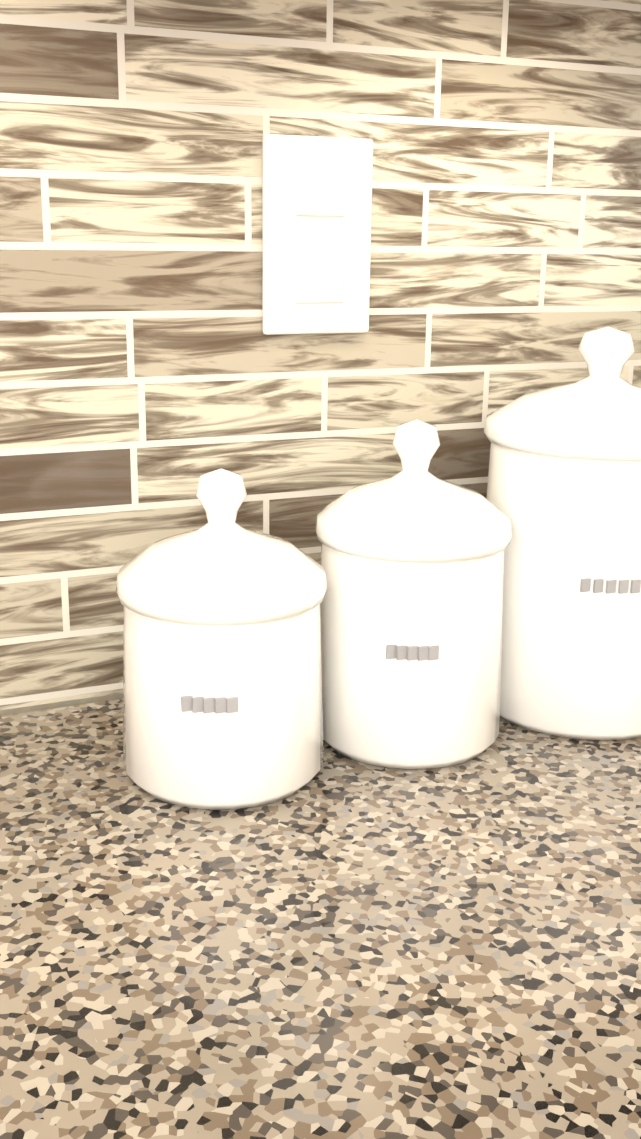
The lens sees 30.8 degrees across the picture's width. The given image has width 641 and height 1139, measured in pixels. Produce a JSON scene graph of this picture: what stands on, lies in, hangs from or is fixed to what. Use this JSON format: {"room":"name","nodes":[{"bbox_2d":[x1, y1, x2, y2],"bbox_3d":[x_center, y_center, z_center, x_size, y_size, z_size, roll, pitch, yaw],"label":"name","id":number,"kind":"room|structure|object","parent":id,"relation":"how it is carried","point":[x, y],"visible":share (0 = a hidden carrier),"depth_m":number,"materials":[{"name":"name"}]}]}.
{"room":"kitchen","nodes":[
{"label":"kitchen","id":0,"kind":"room"},
{"bbox_2d":[0,693,122,715],"bbox_3d":[1.568,-0.718,1.395,9.125,3.100,0.130,-6,17,-23],"label":"wall","id":1,"kind":"structure","parent":0,"point":[59,704],"depth_m":0.76,"materials":[{"name":"beige paint"}]},
{"bbox_2d":[0,0,640,709],"bbox_3d":[0.940,-0.403,1.126,3.742,0.774,0.008,-6,17,-23],"label":"backsplash","id":2,"kind":"structure","parent":1,"relation":"attached to","point":[150,372],"depth_m":0.75,"materials":[{"name":"tile"}]},
{"bbox_2d":[262,134,372,334],"bbox_3d":[-0.001,-0.214,0.749,0.075,0.122,0.008,-6,17,-23],"label":"light switch","id":3,"kind":"object","parent":2,"relation":"attached to","point":[317,201],"visible":1,"depth_m":0.72,"materials":[{"name":"white plastic"}]},
{"bbox_3d":[2.642,1.507,-0.610,9.125,0.050,5.660,-6,17,-23],"label":"floor","id":4,"kind":"structure","parent":0,"visible":0},
{"bbox_2d":[0,699,640,1138],"bbox_3d":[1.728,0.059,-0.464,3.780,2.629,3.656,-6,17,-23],"label":"countertop","id":5,"kind":"structure","parent":4,"relation":"on","point":[338,945],"depth_m":0.51,"materials":[{"name":"brown stone"}]},
{"bbox_2d":[116,469,326,809],"bbox_3d":[-0.055,0.030,0.652,0.116,0.176,0.116,-6,17,-23],"label":"canister","id":6,"kind":"object","parent":5,"relation":"on","point":[222,688],"visible":1,"depth_m":0.61,"materials":[{"name":"white ceramic"}]},
{"bbox_2d":[315,420,511,768],"bbox_3d":[0.054,0.007,0.700,0.116,0.196,0.116,-6,17,-23],"label":"canister","id":7,"kind":"object","parent":5,"relation":"on","point":[412,565],"visible":0.98,"depth_m":0.66,"materials":[{"name":"white ceramic"}]},
{"bbox_2d":[484,327,640,739],"bbox_3d":[0.175,-0.031,0.749,0.146,0.246,0.146,-6,17,-23],"label":"canister","id":8,"kind":"object","parent":5,"relation":"on","point":[564,486],"visible":0.98,"depth_m":0.70,"materials":[{"name":"white ceramic"}]}
]}

